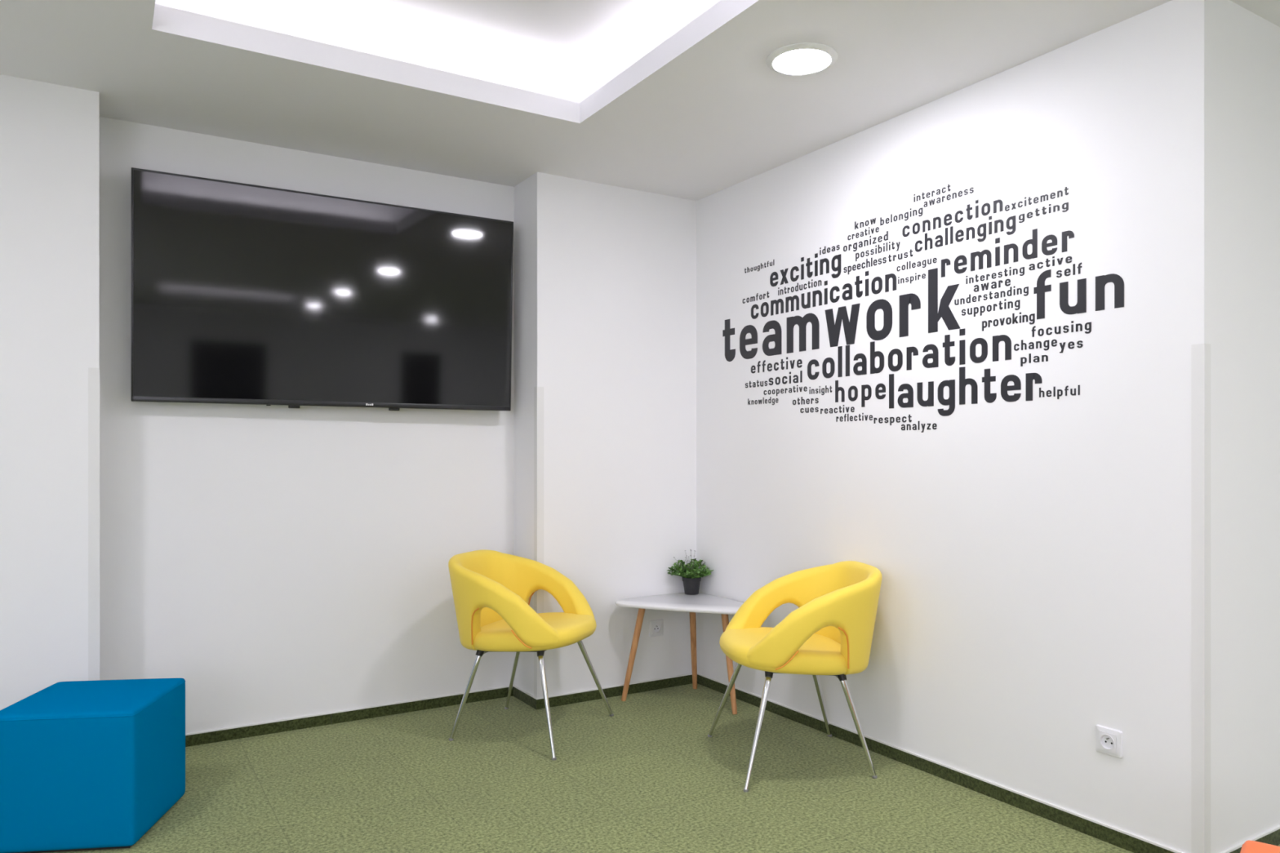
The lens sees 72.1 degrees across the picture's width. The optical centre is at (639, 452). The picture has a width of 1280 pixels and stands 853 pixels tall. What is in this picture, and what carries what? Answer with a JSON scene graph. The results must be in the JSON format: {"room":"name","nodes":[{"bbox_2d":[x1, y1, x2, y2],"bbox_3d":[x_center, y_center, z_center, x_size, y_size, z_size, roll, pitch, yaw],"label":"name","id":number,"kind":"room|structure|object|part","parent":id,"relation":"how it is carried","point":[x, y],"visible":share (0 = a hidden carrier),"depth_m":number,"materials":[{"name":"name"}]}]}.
{"room":"office lounge","nodes":[
{"label":"office lounge","id":0,"kind":"room"},
{"bbox_2d":[0,74,696,733],"bbox_3d":[-1.808,-0.066,3.647,4.950,2.570,0.475,0,0,-31],"label":"wall","id":1,"kind":"structure","parent":0,"point":[277,562],"depth_m":3.91,"materials":[{"name":"white paint"}]},
{"bbox_2d":[88,367,99,680],"bbox_3d":[-2.021,0.428,3.256,0.036,1.478,0.036,0,0,-31],"label":"trim","id":2,"kind":"structure","parent":1,"relation":"attached to","point":[93,373],"depth_m":3.24,"materials":[{"name":"white paint"}]},
{"bbox_2d":[131,167,513,410],"bbox_3d":[-1.332,-0.652,3.900,1.600,0.926,0.128,0,0,-30],"label":"wall screen","id":3,"kind":"object","parent":1,"relation":"attached to","point":[242,293],"visible":1,"depth_m":3.80,"materials":[{"name":"black glass"},{"name":"black plastic"}]},
{"bbox_2d":[533,386,543,697],"bbox_3d":[-0.483,0.428,4.199,0.036,1.478,0.036,0,0,-31],"label":"trim","id":4,"kind":"structure","parent":1,"relation":"attached to","point":[538,391],"depth_m":4.18,"materials":[{"name":"white plastic"}]},
{"bbox_2d":[648,618,663,636],"bbox_3d":[0.086,0.904,4.520,0.085,0.085,0.015,0,0,-31],"label":"wall socket","id":5,"kind":"object","parent":1,"relation":"attached to","point":[655,626],"visible":1,"depth_m":4.52,"materials":[{"name":"white plastic"}]},
{"bbox_2d":[155,0,719,102],"bbox_3d":[-0.538,-1.522,2.589,1.935,0.220,1.765,0,0,-31],"label":"ceiling","id":6,"kind":"structure","parent":0,"point":[569,50],"depth_m":3.29,"materials":[{"name":"white paint"}]},
{"bbox_2d":[0,0,1279,200],"bbox_3d":[2.639,-1.372,-0.167,8.550,0.083,11.625,0,0,-31],"label":"ceiling","id":7,"kind":"structure","parent":0,"point":[703,113],"depth_m":3.20,"materials":[{"name":"white paint"}]},
{"bbox_2d":[766,42,837,75],"bbox_3d":[0.547,-1.319,2.976,0.238,0.022,0.238,0,0,-31],"label":"recessed light","id":8,"kind":"object","parent":7,"relation":"in","point":[802,58],"visible":1,"depth_m":2.94,"materials":[{"name":"white plastic"}]},
{"bbox_2d":[773,48,829,73],"bbox_3d":[0.547,-1.320,2.976,0.185,0.018,0.185,0,0,-31],"label":"diffuser","id":9,"kind":"object","parent":8,"relation":"attached to","point":[787,60],"depth_m":2.95,"materials":[{"name":"white plastic"}]},
{"bbox_2d":[45,683,1279,852],"bbox_3d":[2.647,1.269,-0.133,8.600,0.100,11.775,0,0,-31],"label":"floor","id":10,"kind":"structure","parent":0,"point":[649,776],"depth_m":3.15,"materials":[{"name":"green carpet"}]},
{"bbox_2d":[0,678,185,852],"bbox_3d":[-1.788,1.005,2.876,0.431,0.429,0.431,0,0,-7],"label":"pouf","id":11,"kind":"object","parent":10,"relation":"on","point":[85,765],"visible":1,"depth_m":2.68,"materials":[{"name":"blue fabric"}]},
{"bbox_2d":[448,549,613,760],"bbox_3d":[-0.511,0.835,3.877,0.609,0.769,0.635,0,0,20],"label":"tub chair","id":12,"kind":"object","parent":10,"relation":"on","point":[492,590],"visible":1,"depth_m":3.72,"materials":[{"name":"yellow fabric"}]},
{"bbox_3d":[-0.706,1.028,3.748,0.200,0.380,0.063,0,0,-30],"label":"leg","id":13,"kind":"part","parent":12,"relation":"part of","materials":[{"name":"silver metal"}]},
{"bbox_3d":[-0.484,0.841,3.867,0.319,0.062,0.407,0,0,20],"label":"under frame","id":14,"kind":"part","parent":12,"relation":"part of","materials":[{"name":"black metal"}]},
{"bbox_3d":[-0.579,1.028,4.100,0.063,0.380,0.200,0,0,-20],"label":"leg","id":15,"kind":"part","parent":12,"relation":"part of","materials":[{"name":"silver metal"}]},
{"bbox_3d":[-0.458,0.786,3.857,0.496,0.109,0.532,0,0,20],"label":"seat","id":16,"kind":"part","parent":12,"relation":"part of","materials":[{"name":"yellow fabric"}]},
{"bbox_3d":[-0.387,1.018,3.603,0.054,0.402,0.259,0,0,-13],"label":"leg","id":17,"kind":"part","parent":12,"relation":"part of","materials":[{"name":"silver metal"}]},
{"bbox_3d":[-0.241,1.018,4.008,0.259,0.402,0.054,0,0,-37],"label":"leg","id":18,"kind":"part","parent":12,"relation":"part of","materials":[{"name":"silver metal"}]},
{"bbox_2d":[615,592,743,714],"bbox_3d":[0.235,0.977,4.233,0.536,0.489,0.632,0,0,-31],"label":"side table","id":19,"kind":"object","parent":10,"relation":"on","point":[700,602],"visible":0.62,"depth_m":4.30,"materials":[{"name":"white paint"}]},
{"bbox_3d":[-0.031,0.985,4.317,0.122,0.473,0.033,0,0,-3],"label":"leg","id":20,"kind":"part","parent":19,"relation":"part of","materials":[{"name":"brown wood"}]},
{"bbox_2d":[666,549,713,595],"bbox_3d":[0.257,0.616,4.547,0.255,0.232,0.252,0,0,32],"label":"potted plant","id":21,"kind":"object","parent":19,"relation":"on","point":[691,574],"visible":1,"depth_m":4.51,"materials":[{"name":"green plant"}]},
{"bbox_3d":[0.267,0.689,4.548,0.100,0.088,0.100,0,0,-31],"label":"pot","id":22,"kind":"part","parent":21,"relation":"part of","materials":[{"name":"grey plastic"}]},
{"bbox_3d":[0.273,0.985,4.487,0.033,0.473,0.120,0,0,12],"label":"leg","id":23,"kind":"part","parent":19,"relation":"part of","materials":[{"name":"brown wood"}]},
{"bbox_3d":[0.420,0.985,4.146,0.033,0.474,0.135,0,0,-21],"label":"leg","id":24,"kind":"part","parent":19,"relation":"part of","materials":[{"name":"brown wood"}]},
{"bbox_2d":[707,560,881,792],"bbox_3d":[0.630,0.835,3.505,0.609,0.769,0.635,0,0,-8],"label":"tub chair","id":25,"kind":"object","parent":10,"relation":"on","point":[830,632],"visible":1,"depth_m":3.30,"materials":[{"name":"yellow fabric"}]},
{"bbox_3d":[0.394,1.018,3.690,0.054,0.402,0.259,0,0,-40],"label":"leg","id":26,"kind":"part","parent":25,"relation":"part of","materials":[{"name":"silver metal"}]},
{"bbox_3d":[0.451,1.018,3.264,0.054,0.402,0.259,0,0,25],"label":"leg","id":27,"kind":"part","parent":25,"relation":"part of","materials":[{"name":"silver metal"}]},
{"bbox_3d":[0.574,0.786,3.497,0.496,0.109,0.532,0,0,-8],"label":"seat","id":28,"kind":"part","parent":25,"relation":"part of","materials":[{"name":"yellow fabric"}]},
{"bbox_3d":[0.601,0.841,3.501,0.319,0.062,0.407,0,0,-8],"label":"under frame","id":29,"kind":"part","parent":25,"relation":"part of","materials":[{"name":"black metal"}]},
{"bbox_3d":[0.744,1.028,3.709,0.063,0.380,0.200,0,0,32],"label":"leg","id":30,"kind":"part","parent":25,"relation":"part of","materials":[{"name":"silver metal"}]},
{"bbox_3d":[0.793,1.028,3.337,0.200,0.380,0.063,0,0,42],"label":"leg","id":31,"kind":"part","parent":25,"relation":"part of","materials":[{"name":"silver metal"}]},
{"bbox_2d":[1240,840,1279,852],"bbox_3d":[1.280,1.005,1.526,0.425,0.429,0.425,0,0,39],"label":"pouf","id":32,"kind":"object","parent":10,"relation":"on","point":[1249,846],"visible":1,"depth_m":1.77,"materials":[{"name":"orange fabric"}]},
{"bbox_2d":[696,0,1279,852],"bbox_3d":[2.491,-0.066,4.527,3.600,2.570,2.515,0,0,-31],"label":"wall","id":33,"kind":"structure","parent":0,"point":[1033,558],"depth_m":2.92,"materials":[{"name":"white paint"}]},
{"bbox_2d":[185,672,1279,852],"bbox_3d":[0.460,1.193,3.438,8.200,0.052,2.799,0,0,-31],"label":"baseboard","id":34,"kind":"structure","parent":33,"relation":"attached to","point":[1118,837],"depth_m":3.76,"materials":[{"name":"green carpet"}]},
{"bbox_2d":[742,291,768,303],"bbox_3d":[0.557,-0.746,4.236,0.001,0.035,0.202,0,0,-31],"label":"vinyl word","id":35,"kind":"object","parent":33,"relation":"attached to","point":[767,293],"visible":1,"depth_m":4.24,"materials":[{"name":"grey plastic"}]},
{"bbox_2d":[745,380,767,387],"bbox_3d":[0.559,-0.329,4.232,0.001,0.032,0.168,0,0,-31],"label":"vinyl word","id":36,"kind":"object","parent":33,"relation":"attached to","point":[757,382],"visible":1,"depth_m":4.22,"materials":[{"name":"grey plastic"}]},
{"bbox_2d":[744,259,773,273],"bbox_3d":[0.570,-0.885,4.214,0.001,0.036,0.222,0,0,-31],"label":"vinyl word","id":37,"kind":"object","parent":33,"relation":"attached to","point":[765,266],"visible":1,"depth_m":4.21,"materials":[{"name":"grey plastic"}]},
{"bbox_2d":[747,396,777,404],"bbox_3d":[0.585,-0.241,4.191,0.001,0.040,0.224,0,0,-31],"label":"vinyl word","id":38,"kind":"object","parent":33,"relation":"attached to","point":[770,399],"visible":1,"depth_m":4.18,"materials":[{"name":"grey plastic"}]},
{"bbox_2d":[751,356,802,373],"bbox_3d":[0.633,-0.409,4.111,0.001,0.056,0.365,0,0,-31],"label":"vinyl word","id":39,"kind":"object","parent":33,"relation":"attached to","point":[798,360],"visible":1,"depth_m":4.11,"materials":[{"name":"grey plastic"}]},
{"bbox_2d":[768,370,802,385],"bbox_3d":[0.668,-0.341,4.054,0.001,0.053,0.231,0,0,-31],"label":"vinyl word","id":40,"kind":"object","parent":33,"relation":"attached to","point":[801,371],"visible":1,"depth_m":4.03,"materials":[{"name":"grey plastic"}]},
{"bbox_2d":[764,385,807,395],"bbox_3d":[0.667,-0.283,4.056,0.001,0.042,0.301,0,0,-31],"label":"vinyl word","id":41,"kind":"object","parent":33,"relation":"attached to","point":[793,388],"visible":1,"depth_m":4.05,"materials":[{"name":"grey plastic"}]},
{"bbox_2d":[777,279,821,295],"bbox_3d":[0.719,-0.748,3.972,0.001,0.037,0.289,0,0,-31],"label":"vinyl word","id":42,"kind":"object","parent":33,"relation":"attached to","point":[819,281],"visible":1,"depth_m":3.97,"materials":[{"name":"grey plastic"}]},
{"bbox_2d":[769,253,840,286],"bbox_3d":[0.735,-0.812,3.946,0.001,0.128,0.466,0,0,-31],"label":"vinyl word","id":43,"kind":"object","parent":33,"relation":"attached to","point":[808,264],"visible":1,"depth_m":3.91,"materials":[{"name":"grey plastic"}]},
{"bbox_2d":[792,396,818,404],"bbox_3d":[0.740,-0.232,3.937,0.001,0.035,0.169,0,0,-31],"label":"vinyl word","id":44,"kind":"object","parent":33,"relation":"attached to","point":[798,399],"visible":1,"depth_m":3.94,"materials":[{"name":"grey plastic"}]},
{"bbox_2d":[800,407,818,413],"bbox_3d":[0.754,-0.187,3.915,0.001,0.022,0.117,0,0,-31],"label":"vinyl word","id":45,"kind":"object","parent":33,"relation":"attached to","point":[812,408],"visible":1,"depth_m":3.91,"materials":[{"name":"grey plastic"}]},
{"bbox_2d":[808,385,831,395],"bbox_3d":[0.791,-0.269,3.854,0.001,0.041,0.142,0,0,-31],"label":"vinyl word","id":46,"kind":"object","parent":33,"relation":"attached to","point":[826,388],"visible":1,"depth_m":3.85,"materials":[{"name":"grey plastic"}]},
{"bbox_2d":[751,271,896,319],"bbox_3d":[0.777,-0.694,3.876,0.001,0.102,0.915,0,0,-31],"label":"vinyl word","id":47,"kind":"object","parent":33,"relation":"attached to","point":[859,294],"visible":1,"depth_m":3.82,"materials":[{"name":"grey plastic"}]},
{"bbox_2d":[819,244,839,254],"bbox_3d":[0.821,-0.880,3.806,0.001,0.032,0.121,0,0,-31],"label":"vinyl word","id":48,"kind":"object","parent":33,"relation":"attached to","point":[838,247],"visible":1,"depth_m":3.81,"materials":[{"name":"grey plastic"}]},
{"bbox_2d":[820,404,854,413],"bbox_3d":[0.844,-0.184,3.767,0.001,0.033,0.203,0,0,-31],"label":"vinyl word","id":49,"kind":"object","parent":33,"relation":"attached to","point":[840,407],"visible":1,"depth_m":3.75,"materials":[{"name":"grey plastic"}]},
{"bbox_2d":[722,267,959,361],"bbox_3d":[0.798,-0.574,3.843,0.001,0.241,1.447,0,0,-31],"label":"vinyl word","id":50,"kind":"object","parent":33,"relation":"attached to","point":[944,312],"visible":1,"depth_m":3.71,"materials":[{"name":"grey plastic"}]},
{"bbox_2d":[835,413,872,422],"bbox_3d":[0.896,-0.146,3.683,0.001,0.032,0.208,0,0,-31],"label":"vinyl word","id":51,"kind":"object","parent":33,"relation":"attached to","point":[860,415],"visible":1,"depth_m":3.68,"materials":[{"name":"grey plastic"}]},
{"bbox_2d":[835,380,885,407],"bbox_3d":[0.913,-0.247,3.655,0.001,0.121,0.285,0,0,-31],"label":"vinyl word","id":52,"kind":"object","parent":33,"relation":"attached to","point":[864,387],"visible":1,"depth_m":3.64,"materials":[{"name":"grey plastic"}]},
{"bbox_2d":[847,226,879,239],"bbox_3d":[0.923,-0.908,3.639,0.001,0.031,0.175,0,0,-31],"label":"vinyl word","id":53,"kind":"object","parent":33,"relation":"attached to","point":[877,228],"visible":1,"depth_m":3.64,"materials":[{"name":"grey plastic"}]},
{"bbox_2d":[843,257,886,274],"bbox_3d":[0.927,-0.773,3.632,0.001,0.046,0.238,0,0,-31],"label":"vinyl word","id":54,"kind":"object","parent":33,"relation":"attached to","point":[880,259],"visible":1,"depth_m":3.62,"materials":[{"name":"grey plastic"}]},
{"bbox_2d":[854,217,875,229],"bbox_3d":[0.929,-0.948,3.628,0.001,0.033,0.118,0,0,-31],"label":"vinyl word","id":55,"kind":"object","parent":33,"relation":"attached to","point":[874,219],"visible":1,"depth_m":3.64,"materials":[{"name":"grey plastic"}]},
{"bbox_2d":[843,231,888,251],"bbox_3d":[0.928,-0.863,3.629,0.001,0.047,0.249,0,0,-31],"label":"vinyl word","id":56,"kind":"object","parent":33,"relation":"attached to","point":[886,234],"visible":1,"depth_m":3.62,"materials":[{"name":"grey plastic"}]},
{"bbox_2d":[855,241,900,261],"bbox_3d":[0.964,-0.819,3.572,0.001,0.045,0.240,0,0,-31],"label":"vinyl word","id":57,"kind":"object","parent":33,"relation":"attached to","point":[893,243],"visible":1,"depth_m":3.56,"materials":[{"name":"grey plastic"}]},
{"bbox_2d":[873,414,911,425],"bbox_3d":[1.005,-0.127,3.504,0.001,0.040,0.196,0,0,-31],"label":"vinyl word","id":58,"kind":"object","parent":33,"relation":"attached to","point":[908,416],"visible":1,"depth_m":3.51,"materials":[{"name":"grey plastic"}]},
{"bbox_2d":[888,248,912,262],"bbox_3d":[1.027,-0.775,3.468,0.001,0.030,0.125,0,0,-31],"label":"vinyl word","id":59,"kind":"object","parent":33,"relation":"attached to","point":[911,251],"visible":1,"depth_m":3.47,"materials":[{"name":"grey plastic"}]},
{"bbox_2d":[880,207,922,225],"bbox_3d":[1.028,-0.928,3.466,0.001,0.042,0.215,0,0,-31],"label":"vinyl word","id":60,"kind":"object","parent":33,"relation":"attached to","point":[921,209],"visible":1,"depth_m":3.46,"materials":[{"name":"grey plastic"}]},
{"bbox_2d":[807,328,1011,379],"bbox_3d":[1.016,-0.386,3.486,0.001,0.131,1.031,0,0,-31],"label":"vinyl word","id":61,"kind":"object","parent":33,"relation":"attached to","point":[949,361],"visible":1,"depth_m":3.42,"materials":[{"name":"grey plastic"}]},
{"bbox_2d":[897,272,925,284],"bbox_3d":[1.056,-0.675,3.421,0.001,0.036,0.136,0,0,-31],"label":"vinyl word","id":62,"kind":"object","parent":33,"relation":"attached to","point":[924,274],"visible":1,"depth_m":3.42,"materials":[{"name":"grey plastic"}]},
{"bbox_2d":[896,257,937,271],"bbox_3d":[1.068,-0.726,3.401,0.001,0.038,0.196,0,0,-31],"label":"vinyl word","id":63,"kind":"object","parent":33,"relation":"attached to","point":[925,260],"visible":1,"depth_m":3.39,"materials":[{"name":"grey plastic"}]},
{"bbox_2d":[901,421,937,432],"bbox_3d":[1.074,-0.098,3.392,0.001,0.044,0.173,0,0,-31],"label":"vinyl word","id":64,"kind":"object","parent":33,"relation":"attached to","point":[913,424],"visible":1,"depth_m":3.39,"materials":[{"name":"grey plastic"}]},
{"bbox_2d":[913,184,951,202],"bbox_3d":[1.107,-0.985,3.337,0.001,0.030,0.173,0,0,-31],"label":"vinyl word","id":65,"kind":"object","parent":33,"relation":"attached to","point":[948,185],"visible":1,"depth_m":3.34,"materials":[{"name":"grey plastic"}]},
{"bbox_2d":[923,187,973,207],"bbox_3d":[1.146,-0.948,3.274,0.001,0.021,0.226,0,0,-31],"label":"vinyl word","id":66,"kind":"object","parent":33,"relation":"attached to","point":[932,201],"visible":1,"depth_m":3.27,"materials":[{"name":"grey plastic"}]},
{"bbox_2d":[902,199,1002,236],"bbox_3d":[1.150,-0.875,3.268,0.001,0.064,0.451,0,0,-31],"label":"vinyl word","id":67,"kind":"object","parent":33,"relation":"attached to","point":[969,217],"visible":1,"depth_m":3.24,"materials":[{"name":"grey plastic"}]},
{"bbox_2d":[888,366,1041,416],"bbox_3d":[1.171,-0.223,3.233,0.001,0.176,0.671,0,0,-31],"label":"vinyl word","id":68,"kind":"object","parent":33,"relation":"attached to","point":[989,397],"visible":1,"depth_m":3.22,"materials":[{"name":"grey plastic"}]},
{"bbox_2d":[915,215,1015,252],"bbox_3d":[1.180,-0.795,3.219,0.001,0.083,0.440,0,0,-31],"label":"vinyl word","id":69,"kind":"object","parent":33,"relation":"attached to","point":[1013,218],"visible":1,"depth_m":3.18,"materials":[{"name":"grey plastic"}]},
{"bbox_2d":[961,298,1020,316],"bbox_3d":[1.241,-0.511,3.120,0.001,0.045,0.240,0,0,-31],"label":"vinyl word","id":70,"kind":"object","parent":33,"relation":"attached to","point":[1019,300],"visible":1,"depth_m":3.11,"materials":[{"name":"grey plastic"}]},
{"bbox_2d":[954,285,1028,305],"bbox_3d":[1.241,-0.553,3.119,0.001,0.040,0.304,0,0,-31],"label":"vinyl word","id":71,"kind":"object","parent":33,"relation":"attached to","point":[1027,287],"visible":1,"depth_m":3.10,"materials":[{"name":"grey plastic"}]},
{"bbox_2d":[973,279,1010,292],"bbox_3d":[1.245,-0.590,3.113,0.001,0.025,0.151,0,0,-31],"label":"vinyl word","id":72,"kind":"object","parent":33,"relation":"attached to","point":[1000,282],"visible":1,"depth_m":3.11,"materials":[{"name":"grey plastic"}]},
{"bbox_2d":[965,266,1024,284],"bbox_3d":[1.250,-0.623,3.104,0.001,0.038,0.238,0,0,-31],"label":"vinyl word","id":73,"kind":"object","parent":33,"relation":"attached to","point":[1023,268],"visible":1,"depth_m":3.09,"materials":[{"name":"grey plastic"}]},
{"bbox_2d":[941,228,1074,277],"bbox_3d":[1.268,-0.704,3.075,0.001,0.098,0.529,0,0,-31],"label":"vinyl word","id":74,"kind":"object","parent":33,"relation":"attached to","point":[1033,242],"visible":1,"depth_m":3.05,"materials":[{"name":"grey plastic"}]},
{"bbox_2d":[982,311,1035,331],"bbox_3d":[1.278,-0.456,3.058,0.001,0.047,0.208,0,0,-31],"label":"vinyl word","id":75,"kind":"object","parent":33,"relation":"attached to","point":[1014,319],"visible":1,"depth_m":3.04,"materials":[{"name":"grey plastic"}]},
{"bbox_2d":[1020,353,1048,366],"bbox_3d":[1.331,-0.314,2.971,0.001,0.041,0.102,0,0,-31],"label":"vinyl word","id":76,"kind":"object","parent":33,"relation":"attached to","point":[1029,354],"visible":1,"depth_m":2.97,"materials":[{"name":"grey plastic"}]},
{"bbox_2d":[1013,339,1057,351],"bbox_3d":[1.333,-0.362,2.969,0.001,0.045,0.160,0,0,-31],"label":"vinyl word","id":77,"kind":"object","parent":33,"relation":"attached to","point":[1052,340],"visible":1,"depth_m":2.96,"materials":[{"name":"grey plastic"}]},
{"bbox_2d":[1004,186,1068,211],"bbox_3d":[1.335,-0.854,2.967,0.001,0.031,0.236,0,0,-31],"label":"vinyl word","id":78,"kind":"object","parent":33,"relation":"attached to","point":[1066,188],"visible":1,"depth_m":2.96,"materials":[{"name":"grey plastic"}]},
{"bbox_2d":[1018,202,1068,222],"bbox_3d":[1.349,-0.805,2.944,0.001,0.038,0.182,0,0,-31],"label":"vinyl word","id":79,"kind":"object","parent":33,"relation":"attached to","point":[1043,209],"visible":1,"depth_m":2.94,"materials":[{"name":"grey plastic"}]},
{"bbox_2d":[1028,256,1071,270],"bbox_3d":[1.362,-0.632,2.922,0.001,0.032,0.156,0,0,-31],"label":"vinyl word","id":80,"kind":"object","parent":33,"relation":"attached to","point":[1070,257],"visible":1,"depth_m":2.91,"materials":[{"name":"grey plastic"}]},
{"bbox_2d":[1039,385,1079,399],"bbox_3d":[1.379,-0.196,2.894,0.001,0.042,0.144,0,0,-31],"label":"vinyl word","id":81,"kind":"object","parent":33,"relation":"attached to","point":[1066,387],"visible":1,"depth_m":2.90,"materials":[{"name":"grey plastic"}]},
{"bbox_2d":[1031,320,1091,337],"bbox_3d":[1.382,-0.402,2.890,0.001,0.047,0.211,0,0,-31],"label":"vinyl word","id":82,"kind":"object","parent":33,"relation":"attached to","point":[1089,329],"visible":1,"depth_m":2.87,"materials":[{"name":"grey plastic"}]},
{"bbox_2d":[1056,262,1081,277],"bbox_3d":[1.397,-0.592,2.865,0.001,0.036,0.089,0,0,-31],"label":"vinyl word","id":83,"kind":"object","parent":33,"relation":"attached to","point":[1080,264],"visible":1,"depth_m":2.86,"materials":[{"name":"grey plastic"}]},
{"bbox_2d":[1059,340,1083,353],"bbox_3d":[1.401,-0.343,2.859,0.001,0.034,0.081,0,0,-31],"label":"vinyl word","id":84,"kind":"object","parent":33,"relation":"attached to","point":[1081,341],"visible":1,"depth_m":2.86,"materials":[{"name":"grey plastic"}]},
{"bbox_2d":[1033,269,1124,319],"bbox_3d":[1.411,-0.527,2.841,0.001,0.159,0.308,0,0,-31],"label":"vinyl word","id":85,"kind":"object","parent":33,"relation":"attached to","point":[1100,281],"visible":1,"depth_m":2.83,"materials":[{"name":"grey plastic"}]},
{"bbox_2d":[1095,724,1123,758],"bbox_3d":[1.461,0.904,2.746,0.015,0.085,0.085,0,0,-31],"label":"wall socket","id":86,"kind":"object","parent":33,"relation":"attached to","point":[1108,741],"visible":1,"depth_m":2.74,"materials":[{"name":"white plastic"}]},
{"bbox_2d":[1191,343,1210,852],"bbox_3d":[1.618,0.428,2.536,0.036,1.478,0.036,0,0,-31],"label":"trim","id":87,"kind":"structure","parent":33,"relation":"attached to","point":[1200,353],"depth_m":2.52,"materials":[{"name":"white plastic"}]}
]}

